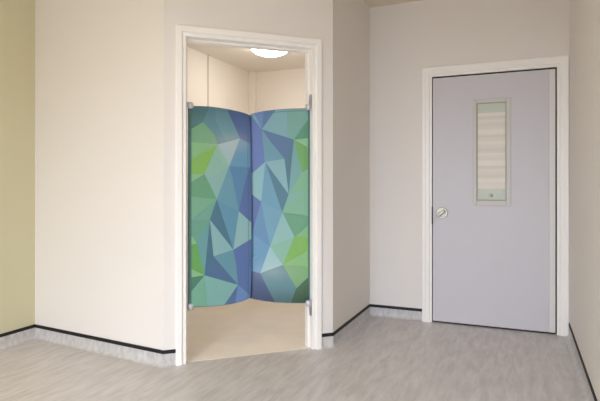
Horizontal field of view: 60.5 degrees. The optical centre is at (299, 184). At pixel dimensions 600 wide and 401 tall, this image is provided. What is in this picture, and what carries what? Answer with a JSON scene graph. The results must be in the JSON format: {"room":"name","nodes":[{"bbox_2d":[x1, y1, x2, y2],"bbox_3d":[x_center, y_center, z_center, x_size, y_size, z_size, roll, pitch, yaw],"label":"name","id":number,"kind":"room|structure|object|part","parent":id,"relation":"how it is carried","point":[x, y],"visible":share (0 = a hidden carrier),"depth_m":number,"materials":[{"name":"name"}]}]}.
{"room":"psychiatric hospital bedroom","nodes":[
{"label":"psychiatric hospital bedroom","id":0,"kind":"room"},
{"bbox_2d":[0,0,34,333],"bbox_3d":[-2.631,-0.205,2.542,0.150,2.700,7.800,0,0,23],"label":"wall","id":1,"kind":"structure","parent":0,"point":[17,17],"depth_m":3.71,"materials":[{"name":"paint"}]},
{"bbox_2d":[0,324,175,368],"bbox_3d":[-2.421,1.094,1.124,1.354,0.102,5.359,0,0,23],"label":"baseboard","id":2,"kind":"structure","parent":1,"relation":"attached to","point":[139,354],"depth_m":3.54,"materials":[{"name":"plastic"}]},
{"bbox_2d":[35,0,162,349],"bbox_3d":[-1.401,-0.205,3.592,1.281,2.700,0.100,0,0,28],"label":"wall","id":3,"kind":"structure","parent":0,"point":[99,63],"depth_m":3.52,"materials":[{"name":"paint"}]},
{"bbox_2d":[187,47,247,310],"bbox_3d":[-1.075,-0.055,4.757,0.175,2.400,2.258,0,0,23],"label":"wall","id":4,"kind":"structure","parent":0,"point":[228,84],"depth_m":5.06,"materials":[{"name":"beige paint"}]},
{"bbox_2d":[208,55,208,105],"bbox_3d":[-0.888,-0.055,4.967,0.004,2.400,0.016,0,0,23],"label":"trim","id":5,"kind":"structure","parent":4,"relation":"attached to","point":[208,55],"depth_m":4.97,"materials":[{"name":"beige"}]},
{"bbox_2d":[248,71,256,114],"bbox_3d":[-0.528,-0.055,5.717,0.075,2.400,0.063,0,0,23],"label":"trim","id":6,"kind":"structure","parent":4,"relation":"attached to","point":[252,76],"depth_m":5.69,"materials":[{"name":"beige paint"}]},
{"bbox_2d":[187,43,304,71],"bbox_3d":[-0.506,-1.285,4.551,1.885,0.060,2.433,0,0,23],"label":"ceiling","id":7,"kind":"structure","parent":0,"point":[245,59],"depth_m":5.10,"materials":[{"name":"white paint"}]},
{"bbox_2d":[252,49,286,56],"bbox_3d":[-0.267,-1.209,4.620,0.366,0.092,0.366,0,0,23],"label":"ceiling light","id":8,"kind":"object","parent":7,"relation":"attached to","point":[266,53],"visible":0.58,"depth_m":4.58,"materials":[{"name":"white paint"}]},
{"bbox_2d":[163,0,332,349],"bbox_3d":[-0.343,-0.205,3.482,1.187,2.700,0.100,0,0,-20],"label":"wall","id":9,"kind":"structure","parent":0,"point":[297,18],"depth_m":3.39,"materials":[{"name":"paint"}]},
{"bbox_2d":[176,24,321,365],"bbox_3d":[-0.337,0.064,3.478,0.997,2.163,0.125,0,0,-20],"label":"door frame","id":10,"kind":"structure","parent":9,"relation":"in","point":[311,47],"depth_m":3.43,"materials":[{"name":"white paint"}]},
{"bbox_2d":[187,102,251,309],"bbox_3d":[-0.535,0.138,3.472,0.468,1.368,0.054,0,0,-29],"label":"door","id":11,"kind":"structure","parent":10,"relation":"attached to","point":[219,139],"depth_m":3.46,"materials":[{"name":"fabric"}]},
{"bbox_2d":[249,94,311,315],"bbox_3d":[-0.141,0.141,3.601,0.446,1.554,0.077,0,0,-1],"label":"privacy screen","id":12,"kind":"object","parent":10,"relation":"attached to","point":[280,138],"visible":0.98,"depth_m":3.62,"materials":[{"name":"plastic"}]},
{"bbox_2d":[257,68,304,111],"bbox_3d":[0.002,-0.055,5.590,2.000,2.400,0.122,0,0,23],"label":"wall","id":13,"kind":"structure","parent":0,"point":[279,89],"depth_m":5.61,"materials":[{"name":"beige paint"}]},
{"bbox_2d":[0,298,583,400],"bbox_3d":[-0.868,1.204,1.786,3.988,0.121,8.100,0,0,23],"label":"floor","id":14,"kind":"structure","parent":0,"point":[385,359],"depth_m":3.24,"materials":[{"name":"grey laminate"}]},
{"bbox_2d":[333,0,369,331],"bbox_3d":[0.373,-0.205,4.093,0.108,2.700,0.952,0,0,23],"label":"wall","id":15,"kind":"structure","parent":0,"point":[351,18],"depth_m":4.03,"materials":[{"name":"paint"}]},
{"bbox_2d":[322,304,421,349],"bbox_3d":[0.585,1.094,3.956,0.458,0.102,1.071,0,0,27],"label":"baseboard","id":16,"kind":"structure","parent":15,"relation":"attached to","point":[335,339],"depth_m":4.33,"materials":[{"name":"plastic"}]},
{"bbox_2d":[363,0,420,7],"bbox_3d":[-0.868,-1.615,1.786,3.988,0.120,8.100,0,0,23],"label":"ceiling","id":17,"kind":"structure","parent":0,"point":[371,3],"depth_m":4.38,"materials":[{"name":"beige paint"}]},
{"bbox_2d":[370,0,569,322],"bbox_3d":[1.373,-0.205,4.247,1.808,2.700,0.120,0,0,23],"label":"wall","id":18,"kind":"structure","parent":0,"point":[407,38],"depth_m":4.36,"materials":[{"name":"paint"}]},
{"bbox_2d":[422,55,568,335],"bbox_3d":[1.540,0.082,4.127,1.095,2.127,0.134,0,0,23],"label":"door","id":19,"kind":"structure","parent":18,"relation":"in","point":[495,135],"depth_m":4.10,"materials":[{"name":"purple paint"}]},
{"bbox_3d":[1.535,-0.268,4.123,0.224,0.784,0.006,0,0,23],"label":"glass","id":20,"kind":"part","parent":19,"relation":"part of","materials":[{"name":"grey"}]},
{"bbox_3d":[1.533,-0.262,4.107,0.284,0.858,0.008,0,0,23],"label":"glazing frame","id":21,"kind":"part","parent":19,"relation":"part of","materials":[{"name":"grey metal"}]},
{"bbox_2d":[570,0,599,400],"bbox_3d":[0.736,-0.205,0.656,0.150,2.700,6.985,0,0,23],"label":"wall","id":22,"kind":"structure","parent":0,"point":[584,14],"depth_m":2.99,"materials":[{"name":"paint"}]},
{"bbox_2d":[565,323,596,400],"bbox_3d":[0.651,1.094,0.692,0.034,0.102,6.985,0,0,23],"label":"baseboard","id":23,"kind":"structure","parent":22,"relation":"attached to","point":[588,394],"depth_m":3.09,"materials":[{"name":"plastic"}]}
]}

